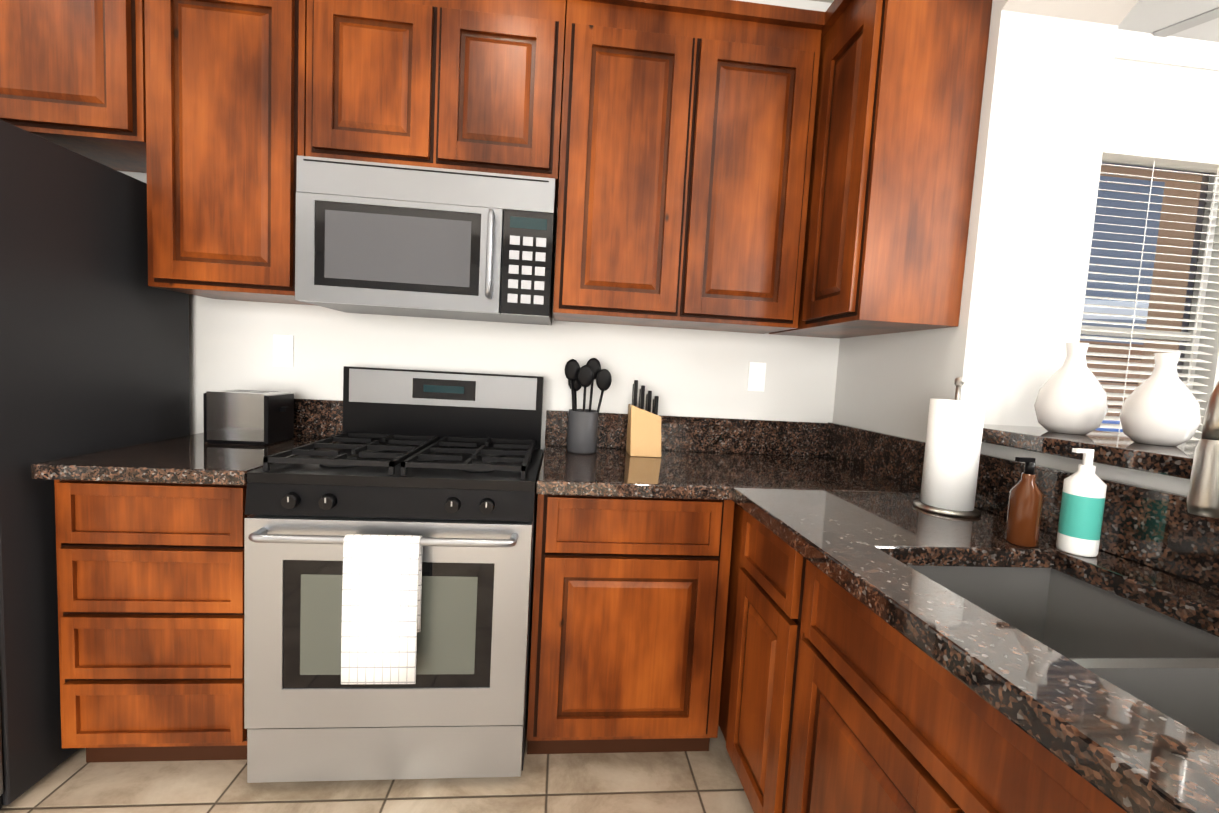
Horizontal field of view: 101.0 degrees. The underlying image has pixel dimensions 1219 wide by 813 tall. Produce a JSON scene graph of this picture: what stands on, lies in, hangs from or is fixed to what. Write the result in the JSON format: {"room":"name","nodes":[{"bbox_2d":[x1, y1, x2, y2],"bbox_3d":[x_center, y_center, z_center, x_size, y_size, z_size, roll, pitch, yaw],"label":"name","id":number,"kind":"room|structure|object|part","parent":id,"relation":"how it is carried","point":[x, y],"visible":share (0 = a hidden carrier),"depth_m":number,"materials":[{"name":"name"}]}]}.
{"room":"kitchen","nodes":[
{"label":"kitchen","id":0,"kind":"room"},
{"bbox_2d":[0,724,753,812],"bbox_3d":[0.909,1.400,-1.047,10.740,0.060,7.160,3,4,-5],"label":"floor","id":1,"kind":"structure","parent":0,"point":[709,781],"depth_m":1.44,"materials":[{"name":"tile"}]},
{"bbox_2d":[0,119,189,809],"bbox_3d":[-1.996,0.134,1.445,0.918,1.779,0.814,3,4,-5],"label":"fridge","id":2,"kind":"object","parent":1,"relation":"on","point":[94,342],"visible":0.52,"depth_m":1.38,"materials":[{"name":"black metal"}]},
{"bbox_3d":[-1.968,0.129,1.155,0.918,1.715,0.077,3,4,-5],"label":"door","id":3,"kind":"part","parent":2,"relation":"part of","materials":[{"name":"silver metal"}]},
{"bbox_2d":[54,480,249,762],"bbox_3d":[-1.283,0.609,1.684,0.512,0.874,0.607,3,4,-5],"label":"base cabinet","id":4,"kind":"object","parent":1,"relation":"on","point":[150,586],"visible":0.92,"depth_m":1.39,"materials":[{"name":"brown wood"}]},
{"bbox_2d":[31,433,335,484],"bbox_3d":[-1.257,0.154,1.631,0.516,0.040,0.645,3,4,-5],"label":"countertop","id":5,"kind":"structure","parent":4,"relation":"on","point":[193,459],"depth_m":1.37,"materials":[{"name":"stone"}]},
{"bbox_2d":[203,389,293,444],"bbox_3d":[-1.255,0.034,1.774,0.225,0.176,0.170,3,4,-5],"label":"toaster","id":6,"kind":"object","parent":5,"relation":"on","point":[249,417],"visible":1,"depth_m":1.69,"materials":[{"name":"silver metal"}]},
{"bbox_2d":[244,366,543,782],"bbox_3d":[-0.629,0.485,1.662,0.762,1.195,0.706,3,4,-5],"label":"range","id":7,"kind":"object","parent":1,"relation":"on","point":[389,546],"visible":0.94,"depth_m":1.40,"materials":[{"name":"grey metal"}]},
{"bbox_2d":[340,533,422,684],"bbox_3d":[-0.603,0.535,1.333,0.190,0.398,0.039,3,4,-5],"label":"towel","id":8,"kind":"object","parent":7,"relation":"hanging from","point":[382,578],"depth_m":1.31,"materials":[{"name":"white fabric"}]},
{"bbox_3d":[-0.590,0.303,1.343,0.684,0.117,0.077,3,4,-5],"label":"handle","id":9,"kind":"part","parent":7,"relation":"part of","materials":[{"name":"silver metal"}]},
{"bbox_3d":[-0.611,0.605,1.412,0.756,0.589,0.045,3,4,-5],"label":"door","id":10,"kind":"part","parent":7,"relation":"part of","materials":[{"name":"silver metal"}]},
{"bbox_2d":[527,494,734,753],"bbox_3d":[0.037,0.672,1.811,0.595,0.874,0.607,3,4,-5],"label":"base cabinet","id":11,"kind":"object","parent":1,"relation":"on","point":[630,600],"visible":0.9,"depth_m":1.51,"materials":[{"name":"brown wood"}]},
{"bbox_2d":[718,503,807,812],"bbox_3d":[0.659,0.716,1.669,0.617,0.874,1.010,3,4,-5],"label":"base cabinet","id":12,"kind":"object","parent":1,"relation":"on","point":[764,634],"visible":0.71,"depth_m":1.29,"materials":[{"name":"brown wood"}]},
{"bbox_2d":[536,446,920,499],"bbox_3d":[0.370,0.231,1.787,1.216,0.040,0.645,3,4,-5],"label":"countertop","id":13,"kind":"structure","parent":12,"relation":"on","point":[614,472],"depth_m":1.62,"materials":[{"name":"stone"}]},
{"bbox_2d":[564,358,611,453],"bbox_3d":[-0.088,-0.006,1.918,0.180,0.362,0.116,3,4,-5],"label":"utensil crock","id":14,"kind":"object","parent":13,"relation":"on","point":[582,430],"visible":1,"depth_m":1.89,"materials":[{"name":"grey"}]},
{"bbox_2d":[626,380,660,456],"bbox_3d":[0.139,0.043,1.944,0.120,0.285,0.129,3,4,-5],"label":"knife block","id":15,"kind":"object","parent":13,"relation":"on","point":[643,433],"visible":1,"depth_m":1.92,"materials":[{"name":"brown wood"}]},
{"bbox_2d":[787,561,1126,812],"bbox_3d":[0.748,0.792,0.710,0.617,0.874,0.913,3,4,-5],"label":"base cabinet","id":16,"kind":"object","parent":1,"relation":"on","point":[889,718],"visible":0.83,"depth_m":0.79,"materials":[{"name":"brown wood"}]},
{"bbox_3d":[0.910,0.931,-1.052,0.617,0.874,1.422,3,4,-5],"label":"base cabinet","id":17,"kind":"object","parent":1,"relation":"on","visible":0},
{"bbox_2d":[732,488,1218,812],"bbox_3d":[0.833,0.401,-0.160,0.651,0.040,3.331,3,4,-5],"label":"countertop","id":18,"kind":"structure","parent":17,"relation":"on","point":[1127,752],"depth_m":0.73,"materials":[{"name":"stone"}]},
{"bbox_2d":[913,377,985,517],"bbox_3d":[0.900,0.098,1.317,0.150,0.350,0.150,3,4,-5],"label":"paper towel","id":19,"kind":"object","parent":18,"relation":"on","point":[952,456],"visible":1,"depth_m":1.27,"materials":[{"name":"white paper"}]},
{"bbox_2d":[1005,457,1043,547],"bbox_3d":[0.879,0.199,1.062,0.058,0.184,0.056,3,4,-5],"label":"bottle","id":20,"kind":"object","parent":18,"relation":"on","point":[1025,507],"visible":0.98,"depth_m":1.05,"materials":[{"name":"brown"}]},
{"bbox_2d":[908,565,1218,744],"bbox_3d":[0.748,0.456,0.679,0.454,0.200,0.769,3,4,-5],"label":"sink","id":21,"kind":"object","parent":18,"relation":"in","point":[1166,665],"visible":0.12,"depth_m":0.92,"materials":[{"name":"silver metal"}]},
{"bbox_2d":[1056,448,1106,556],"bbox_3d":[0.964,0.192,1.024,0.064,0.213,0.064,3,4,-5],"label":"bottle","id":22,"kind":"object","parent":18,"relation":"on","point":[1082,509],"visible":1,"depth_m":1.00,"materials":[{"name":"white plastic"}]},
{"bbox_2d":[1187,381,1218,517],"bbox_3d":[0.924,0.119,0.682,0.232,0.404,0.099,3,4,-5],"label":"faucet","id":23,"kind":"object","parent":18,"relation":"on","point":[1203,496],"visible":1,"depth_m":0.68,"materials":[{"name":"silver metal"}]},
{"bbox_2d":[119,0,1218,451],"bbox_3d":[0.672,-0.268,2.255,10.740,2.750,0.300,3,4,-5],"label":"wall","id":24,"kind":"structure","parent":0,"point":[691,372],"depth_m":2.05,"materials":[{"name":"paint"}]},
{"bbox_2d":[0,0,146,172],"bbox_3d":[-1.940,-1.158,1.622,1.018,0.612,0.333,3,4,-5],"label":"upper cabinet","id":25,"kind":"object","parent":24,"relation":"attached to","point":[72,75],"visible":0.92,"depth_m":1.51,"materials":[{"name":"brown wood"}]},
{"bbox_2d":[144,0,317,305],"bbox_3d":[-1.211,-0.904,1.709,0.468,1.052,0.333,3,4,-5],"label":"upper cabinet","id":26,"kind":"object","parent":24,"relation":"attached to","point":[225,84],"visible":0.85,"depth_m":1.56,"materials":[{"name":"brown wood"}]},
{"bbox_2d":[203,398,342,436],"bbox_3d":[-1.280,0.037,1.934,0.516,0.143,0.021,3,4,-5],"label":"backsplash","id":27,"kind":"structure","parent":24,"relation":"attached to","point":[318,417],"depth_m":1.94,"materials":[{"name":"stone"}]},
{"bbox_2d":[273,335,293,366],"bbox_3d":[-1.250,-0.213,1.926,0.072,0.120,0.006,3,4,-5],"label":"electrical outlet","id":28,"kind":"object","parent":24,"relation":"attached to","point":[283,350],"visible":1,"depth_m":1.92,"materials":[{"name":"white plastic"}]},
{"bbox_2d":[305,0,566,207],"bbox_3d":[-0.567,-1.093,1.754,0.804,0.612,0.333,3,4,-5],"label":"upper cabinet","id":29,"kind":"object","parent":24,"relation":"attached to","point":[472,85],"visible":0.96,"depth_m":1.60,"materials":[{"name":"brown wood"}]},
{"bbox_2d":[295,155,556,324],"bbox_3d":[-0.592,-0.545,1.750,0.788,0.438,0.420,3,4,-5],"label":"microwave","id":30,"kind":"object","parent":29,"relation":"attached to","point":[376,238],"visible":1,"depth_m":1.59,"materials":[{"name":"silver metal"}]},
{"bbox_3d":[-0.662,-0.482,1.600,0.626,0.328,0.032,3,4,-5],"label":"door","id":31,"kind":"part","parent":30,"relation":"part of","materials":[{"name":"silver metal"}]},
{"bbox_3d":[-0.378,-0.481,1.587,0.018,0.275,0.047,3,4,-5],"label":"handle","id":32,"kind":"part","parent":30,"relation":"part of","materials":[{"name":"silver metal"}]},
{"bbox_2d":[545,410,828,456],"bbox_3d":[0.335,0.114,2.089,1.193,0.143,0.021,3,4,-5],"label":"backsplash","id":33,"kind":"structure","parent":24,"relation":"attached to","point":[721,435],"depth_m":2.09,"materials":[{"name":"stone"}]},
{"bbox_2d":[553,0,825,333],"bbox_3d":[0.255,-0.834,1.850,0.872,1.052,0.333,3,4,-5],"label":"upper cabinet","id":34,"kind":"object","parent":24,"relation":"attached to","point":[687,129],"visible":1,"depth_m":1.69,"materials":[{"name":"brown wood"}]},
{"bbox_2d":[747,362,765,391],"bbox_3d":[0.617,-0.124,2.105,0.072,0.120,0.006,3,4,-5],"label":"electrical outlet","id":35,"kind":"object","parent":24,"relation":"attached to","point":[756,376],"visible":1,"depth_m":2.10,"materials":[{"name":"white plastic"}]},
{"bbox_2d":[1079,162,1218,431],"bbox_3d":[2.354,-0.426,2.303,0.876,1.436,0.137,3,4,-5],"label":"window","id":36,"kind":"structure","parent":24,"relation":"in","point":[1171,233],"depth_m":2.34,"materials":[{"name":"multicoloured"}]},
{"bbox_2d":[1080,138,1218,439],"bbox_3d":[2.358,-0.437,2.265,0.872,1.405,0.083,3,4,-5],"label":"window blind","id":37,"kind":"object","parent":36,"relation":"attached to","point":[1146,154],"visible":0.48,"depth_m":2.26,"materials":[{"name":"white plastic"}]},
{"bbox_2d":[1114,29,1218,71],"bbox_3d":[3.734,-1.444,2.261,4.558,0.074,0.060,3,4,-5],"label":"crown molding","id":38,"kind":"structure","parent":24,"relation":"attached to","point":[1167,50],"depth_m":2.10,"materials":[{"name":"white paint"}]},
{"bbox_2d":[833,0,1189,495],"bbox_3d":[1.462,0.031,-1.205,0.360,2.750,6.758,3,4,-5],"label":"wall","id":39,"kind":"structure","parent":0,"point":[1000,349],"depth_m":1.45,"materials":[{"name":"paint"}]},
{"bbox_2d":[769,0,992,338],"bbox_3d":[0.865,-0.793,1.739,0.338,1.052,0.671,3,4,-5],"label":"upper cabinet","id":40,"kind":"object","parent":39,"relation":"attached to","point":[900,84],"visible":0.96,"depth_m":1.45,"materials":[{"name":"brown wood"}]},
{"bbox_2d":[827,422,1218,589],"bbox_3d":[1.121,0.296,0.183,0.021,0.146,3.977,3,4,-5],"label":"backsplash","id":41,"kind":"structure","parent":39,"relation":"attached to","point":[1164,531],"depth_m":1.03,"materials":[{"name":"stone"}]},
{"bbox_2d":[982,424,1197,478],"bbox_3d":[1.280,0.143,0.636,0.460,0.038,1.724,3,4,-5],"label":"ledge","id":42,"kind":"object","parent":39,"relation":"on","point":[1118,449],"visible":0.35,"depth_m":1.09,"materials":[{"name":"stone"}]},
{"bbox_2d":[1034,343,1107,434],"bbox_3d":[1.200,-0.047,1.303,0.143,0.232,0.143,3,4,-5],"label":"vase","id":43,"kind":"object","parent":42,"relation":"on","point":[1071,398],"visible":1,"depth_m":1.27,"materials":[{"name":"white ceramic"}]},
{"bbox_2d":[1119,353,1200,445],"bbox_3d":[1.226,-0.017,1.117,0.124,0.202,0.124,3,4,-5],"label":"vase","id":44,"kind":"object","parent":42,"relation":"on","point":[1161,405],"visible":1,"depth_m":1.09,"materials":[{"name":"white ceramic"}]},
{"bbox_2d":[811,0,1218,41],"bbox_3d":[1.062,-1.408,-1.255,10.740,0.080,7.160,3,4,-5],"label":"ceiling","id":45,"kind":"structure","parent":0,"point":[1148,16],"depth_m":2.00,"materials":[{"name":"paint"}]},
{"bbox_2d":[1153,7,1218,36],"bbox_3d":[2.968,-1.422,0.942,0.070,0.006,2.699,1,5,-31],"label":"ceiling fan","id":46,"kind":"structure","parent":45,"relation":"hanging from","point":[1199,19],"depth_m":2.01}
]}

